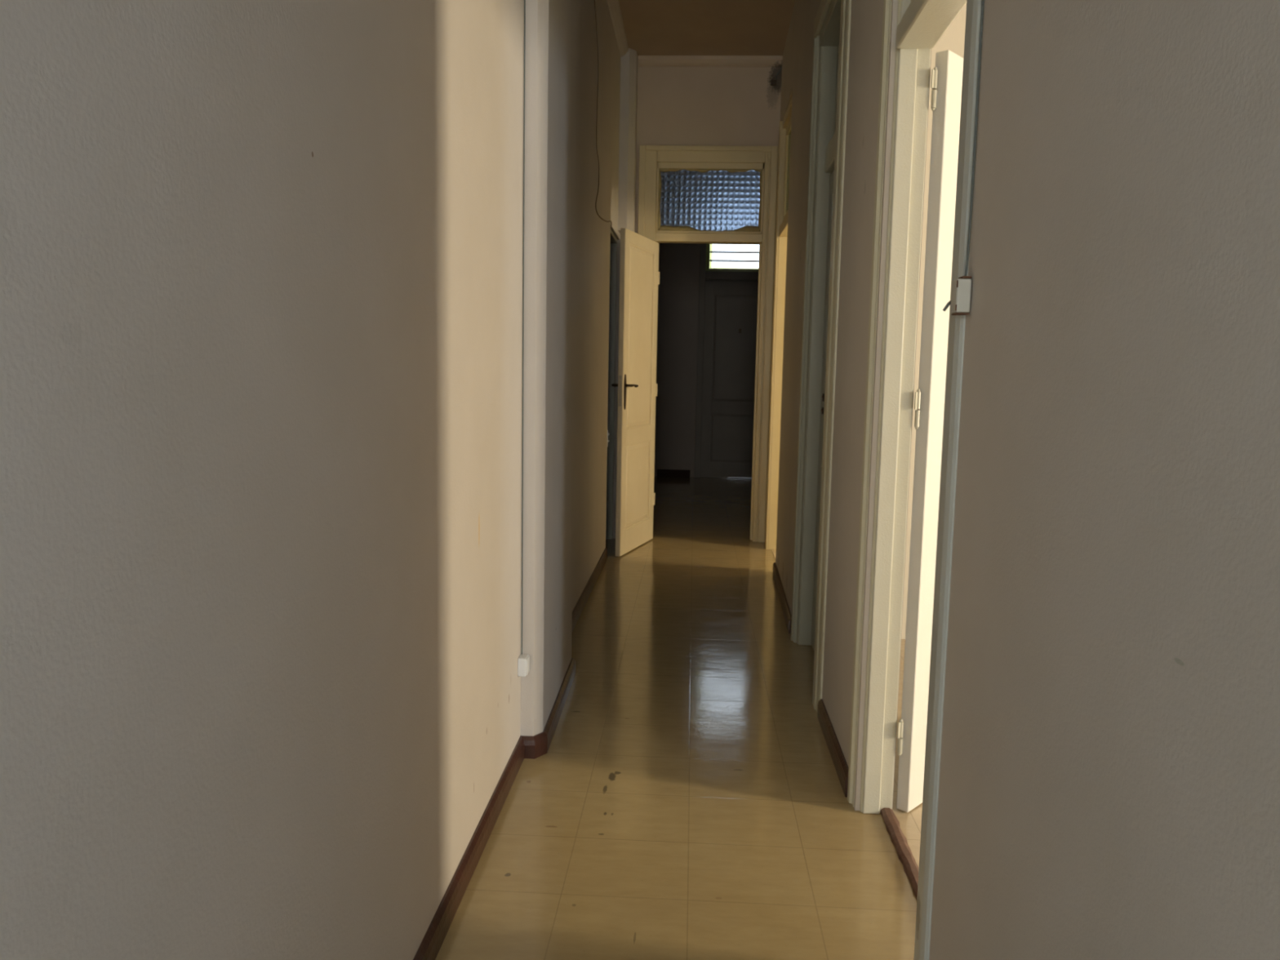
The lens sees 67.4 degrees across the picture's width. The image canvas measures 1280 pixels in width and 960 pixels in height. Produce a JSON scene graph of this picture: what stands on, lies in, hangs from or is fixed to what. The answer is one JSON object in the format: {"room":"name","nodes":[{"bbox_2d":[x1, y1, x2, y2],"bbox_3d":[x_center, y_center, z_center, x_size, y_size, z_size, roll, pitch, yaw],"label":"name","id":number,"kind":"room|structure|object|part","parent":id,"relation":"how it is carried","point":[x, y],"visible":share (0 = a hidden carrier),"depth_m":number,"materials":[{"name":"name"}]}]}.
{"room":"hallway","nodes":[
{"label":"hallway","id":0,"kind":"room"},
{"bbox_2d":[0,0,660,959],"bbox_3d":[-0.251,-1.068,5.160,0.250,3.430,12.450,1,7,3],"label":"wall","id":1,"kind":"structure","parent":0,"point":[263,696],"depth_m":1.26,"materials":[{"name":"paint"}]},
{"bbox_2d":[413,547,607,959],"bbox_3d":[-0.380,0.895,2.780,0.120,0.070,7.230,1,7,3],"label":"baseboard","id":2,"kind":"structure","parent":1,"relation":"attached to","point":[535,746],"depth_m":2.63,"materials":[{"name":"red paint"}]},
{"bbox_2d":[521,0,525,654],"bbox_3d":[-0.346,-0.958,2.873,0.005,3.107,0.023,0,7,-11],"label":"cable","id":3,"kind":"object","parent":1,"relation":"attached to","point":[524,0],"visible":0.82,"depth_m":2.93,"materials":[{"name":"white plastic"}]},
{"bbox_2d":[517,653,529,676],"bbox_3d":[-0.367,0.585,3.036,0.030,0.058,0.056,1,7,3],"label":"junction box","id":4,"kind":"object","parent":1,"relation":"attached to","point":[523,660],"visible":1,"depth_m":3.01,"materials":[{"name":"white plastic"}]},
{"bbox_3d":[-0.355,0.586,3.036,0.004,0.052,0.048,1,7,3],"label":"lid","id":5,"kind":"part","parent":4,"relation":"part of","materials":[{"name":"white plastic"}]},
{"bbox_2d":[594,0,612,228],"bbox_3d":[-0.228,-2.136,5.354,0.037,1.316,1.564,1,7,3],"label":"cable","id":6,"kind":"object","parent":1,"relation":"attached to","point":[594,0],"visible":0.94,"depth_m":5.14,"materials":[{"name":"white plastic"}]},
{"bbox_2d":[605,229,617,539],"bbox_3d":[-0.241,-0.601,6.632,0.127,2.167,0.730,1,7,3],"label":"trim","id":7,"kind":"structure","parent":1,"relation":"attached to","point":[613,243],"depth_m":6.96,"materials":[{"name":"grey paint"}]},
{"bbox_2d":[606,0,628,57],"bbox_3d":[-0.195,-2.752,5.060,0.061,0.058,3.040,1,7,3],"label":"crown molding","id":8,"kind":"structure","parent":1,"relation":"attached to","point":[613,5],"depth_m":6.03,"materials":[{"name":"paint"}]},
{"bbox_2d":[611,227,659,556],"bbox_3d":[-0.013,-0.592,6.639,0.166,2.140,0.767,3,7,17],"label":"door","id":9,"kind":"structure","parent":1,"relation":"in","point":[639,273],"depth_m":6.55,"materials":[{"name":"beige paint"}]},
{"bbox_3d":[-0.129,-0.583,6.273,0.018,0.200,0.002,3,7,17],"label":"lock plate","id":10,"kind":"part","parent":9,"relation":"part of","materials":[{"name":"metal"}]},
{"bbox_3d":[-0.098,-0.578,6.307,0.006,0.235,0.042,3,7,17],"label":"handle plate","id":11,"kind":"part","parent":9,"relation":"part of","materials":[{"name":"brown metal"}]},
{"bbox_3d":[-0.052,-0.623,6.337,0.062,0.025,0.118,3,7,17],"label":"lever","id":12,"kind":"part","parent":9,"relation":"part of","materials":[{"name":"brown metal"}]},
{"bbox_3d":[-0.026,0.024,6.706,0.028,0.570,0.555,3,7,17],"label":"panel","id":13,"kind":"part","parent":9,"relation":"part of","materials":[{"name":"beige paint"}]},
{"bbox_3d":[-0.007,-0.972,6.591,0.028,1.215,0.555,3,7,17],"label":"panel","id":14,"kind":"part","parent":9,"relation":"part of","materials":[{"name":"beige paint"}]},
{"bbox_2d":[655,243,700,477],"bbox_3d":[1.129,-1.732,11.150,1.830,3.430,0.140,1,7,3],"label":"wall","id":15,"kind":"structure","parent":0,"point":[679,263],"depth_m":11.15,"materials":[{"name":"paint"}]},
{"bbox_2d":[657,469,689,477],"bbox_3d":[0.394,-0.079,11.302,0.390,0.085,0.016,1,7,3],"label":"baseboard","id":16,"kind":"structure","parent":15,"relation":"attached to","point":[660,473],"depth_m":11.29,"materials":[{"name":"brown wood"}]},
{"bbox_2d":[693,243,758,478],"bbox_3d":[1.166,-1.571,11.156,0.990,3.130,0.160,1,7,3],"label":"trim","id":17,"kind":"structure","parent":15,"relation":"attached to","point":[704,276],"depth_m":11.08,"materials":[{"name":"paint"}]},
{"bbox_2d":[700,281,758,477],"bbox_3d":[1.157,-1.156,11.184,0.846,2.262,0.060,1,7,3],"label":"door","id":18,"kind":"structure","parent":15,"relation":"in","point":[731,308],"depth_m":11.18,"materials":[{"name":"paint"}]},
{"bbox_3d":[1.144,-0.488,11.271,0.646,0.585,0.034,1,7,3],"label":"panel","id":19,"kind":"part","parent":18,"relation":"part of","materials":[{"name":"paint"}]},
{"bbox_3d":[1.164,-1.524,11.152,0.646,1.240,0.034,1,7,3],"label":"panel","id":20,"kind":"part","parent":18,"relation":"part of","materials":[{"name":"paint"}]},
{"bbox_2d":[705,243,759,271],"bbox_3d":[1.188,-2.730,11.023,0.850,0.675,0.060,1,7,3],"label":"window","id":21,"kind":"structure","parent":15,"relation":"in","point":[719,257],"depth_m":11.04,"materials":[{"name":"glass"}]},
{"bbox_3d":[1.179,-2.471,11.053,0.756,0.090,0.044,1,7,3],"label":"louvre blade","id":22,"kind":"part","parent":21,"relation":"part of","materials":[{"name":"clear glass"}]},
{"bbox_3d":[1.181,-2.569,11.041,0.756,0.090,0.044,1,7,3],"label":"louvre blade","id":23,"kind":"part","parent":21,"relation":"part of","materials":[{"name":"clear glass"}]},
{"bbox_3d":[1.183,-2.666,11.030,0.756,0.090,0.044,1,7,3],"label":"louvre blade","id":24,"kind":"part","parent":21,"relation":"part of","materials":[{"name":"clear glass"}]},
{"bbox_2d":[435,476,922,959],"bbox_3d":[0.981,1.004,2.882,8.300,0.124,17.200,1,7,3],"label":"floor","id":25,"kind":"structure","parent":0,"point":[686,800],"depth_m":2.80,"materials":[{"name":"tile"}]},
{"bbox_2d":[618,0,795,55],"bbox_3d":[1.099,-2.534,2.471,8.200,0.150,17.200,1,7,3],"label":"ceiling","id":26,"kind":"structure","parent":0,"point":[651,27],"depth_m":6.12,"materials":[{"name":"paint"}]},
{"bbox_2d":[635,64,782,533],"bbox_3d":[0.408,-1.267,7.000,1.360,3.430,0.120,1,7,3],"label":"wall","id":27,"kind":"structure","parent":0,"point":[715,106],"depth_m":6.78,"materials":[{"name":"paint"}]},
{"bbox_2d":[637,145,778,542],"bbox_3d":[0.463,-0.966,7.020,0.982,2.830,0.151,1,7,3],"label":"trim","id":28,"kind":"structure","parent":27,"relation":"attached to","point":[649,155],"depth_m":6.87,"materials":[{"name":"beige paint"}]},
{"bbox_2d":[655,162,764,233],"bbox_3d":[0.499,-2.015,6.875,0.765,0.492,0.048,1,7,3],"label":"window","id":29,"kind":"structure","parent":27,"relation":"in","point":[695,197],"depth_m":6.87,"materials":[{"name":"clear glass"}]},
{"bbox_2d":[637,55,782,66],"bbox_3d":[0.491,-2.930,6.717,1.010,0.058,0.055,1,7,3],"label":"crown molding","id":30,"kind":"structure","parent":27,"relation":"attached to","point":[643,60],"depth_m":6.71,"materials":[{"name":"paint"}]},
{"bbox_2d":[770,66,782,85],"bbox_3d":[0.955,-2.833,6.719,0.072,0.138,0.020,1,7,3],"label":"wall fitting","id":31,"kind":"object","parent":27,"relation":"attached to","point":[773,82],"visible":1,"depth_m":6.72,"materials":[{"name":"brown metal"}]},
{"bbox_2d":[901,3,966,639],"bbox_3d":[2.719,-0.485,0.597,4.020,3.430,7.560,1,7,3],"label":"wall","id":32,"kind":"structure","parent":0,"point":[953,40],"depth_m":4.34,"materials":[{"name":"paint"}]},
{"bbox_2d":[775,0,1279,959],"bbox_3d":[0.771,-0.798,2.990,0.195,3.430,8.201,1,7,3],"label":"wall","id":33,"kind":"structure","parent":0,"point":[1109,780],"depth_m":1.16,"materials":[{"name":"paint"}]},
{"bbox_2d":[764,94,792,549],"bbox_3d":[0.958,-0.920,6.267,0.126,2.930,0.950,1,7,3],"label":"trim","id":34,"kind":"structure","parent":33,"relation":"attached to","point":[781,228],"depth_m":6.64,"materials":[{"name":"beige paint"}]},
{"bbox_3d":[0.952,-0.969,6.685,0.066,2.930,0.110,1,7,3],"label":"architrave","id":35,"kind":"part","parent":34,"relation":"part of","materials":[{"name":"beige paint"}]},
{"bbox_2d":[782,115,791,220],"bbox_3d":[0.973,-2.002,6.113,0.035,0.645,0.786,1,7,3],"label":"window","id":36,"kind":"structure","parent":33,"relation":"in","point":[788,141],"depth_m":6.43,"materials":[{"name":"beige paint"}]},
{"bbox_3d":[0.973,-2.002,6.113,0.005,0.535,0.690,1,7,3],"label":"glass pane","id":37,"kind":"part","parent":36,"relation":"part of","materials":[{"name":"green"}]},
{"bbox_2d":[773,562,848,797],"bbox_3d":[0.606,0.938,2.573,0.043,0.070,6.921,2,7,3],"label":"baseboard","id":38,"kind":"structure","parent":33,"relation":"attached to","point":[838,759],"depth_m":3.25,"materials":[{"name":"red paint"}]},
{"bbox_2d":[790,0,851,711],"bbox_3d":[0.788,-0.571,3.860,0.170,2.780,1.025,1,7,3],"label":"trim","id":39,"kind":"structure","parent":33,"relation":"attached to","point":[826,147],"depth_m":4.19,"materials":[{"name":"grey paint"}]},
{"bbox_3d":[0.757,-0.595,4.327,0.048,2.720,0.095,1,7,3],"label":"architrave","id":40,"kind":"part","parent":39,"relation":"part of","materials":[{"name":"grey paint"}]},
{"bbox_3d":[0.756,-1.913,3.708,0.046,0.080,1.025,1,7,3],"label":"head architrave","id":41,"kind":"part","parent":39,"relation":"part of","materials":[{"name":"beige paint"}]},
{"bbox_3d":[0.704,-0.523,3.429,0.050,2.780,0.150,1,7,3],"label":"architrave","id":42,"kind":"part","parent":39,"relation":"part of","materials":[{"name":"beige paint"}]},
{"bbox_2d":[811,169,834,651],"bbox_3d":[0.801,-0.243,3.919,0.042,2.100,0.772,1,7,3],"label":"door","id":43,"kind":"structure","parent":33,"relation":"in","point":[831,181],"depth_m":4.24,"materials":[{"name":"grey paint"}]},
{"bbox_2d":[834,44,839,133],"bbox_3d":[0.838,-1.610,3.761,0.032,0.420,0.776,1,7,3],"label":"window","id":44,"kind":"structure","parent":33,"relation":"in","point":[838,44],"depth_m":4.12,"materials":[{"name":"grey paint"}]},
{"bbox_2d":[880,807,919,898],"bbox_3d":[0.687,0.989,2.382,0.043,0.016,0.780,1,7,3],"label":"trim","id":45,"kind":"structure","parent":33,"relation":"attached to","point":[899,840],"depth_m":2.53,"materials":[{"name":"brown wood"}]},
{"bbox_2d":[847,0,981,959],"bbox_3d":[0.699,-0.444,2.217,0.175,2.900,0.966,1,7,3],"label":"trim","id":46,"kind":"structure","parent":33,"relation":"attached to","point":[921,24],"depth_m":2.57,"materials":[{"name":"white paint"}]},
{"bbox_3d":[0.660,-0.442,2.636,0.048,2.800,0.095,1,7,3],"label":"architrave","id":47,"kind":"part","parent":46,"relation":"part of","materials":[{"name":"beige paint"}]},
{"bbox_3d":[0.612,-0.395,1.778,0.050,2.900,0.074,1,7,3],"label":"architrave","id":48,"kind":"part","parent":46,"relation":"part of","materials":[{"name":"blue paint"}]},
{"bbox_2d":[896,49,963,812],"bbox_3d":[1.041,-0.111,2.879,0.093,2.085,0.786,7,9,42],"label":"door","id":49,"kind":"structure","parent":33,"relation":"in","point":[946,84],"depth_m":2.63,"materials":[{"name":"white paint"}]},
{"bbox_2d":[942,275,971,315],"bbox_3d":[0.575,-0.334,1.742,0.036,0.068,0.056,1,7,3],"label":"light switch","id":50,"kind":"object","parent":33,"relation":"attached to","point":[960,300],"visible":1,"depth_m":1.72,"materials":[{"name":"beige plastic"}]},
{"bbox_2d":[964,0,984,275],"bbox_3d":[0.609,-1.357,1.621,0.005,1.993,0.017,5,8,31],"label":"cable","id":51,"kind":"object","parent":33,"relation":"attached to","point":[982,1],"visible":1,"depth_m":1.71,"materials":[{"name":"white plastic"}]}
]}

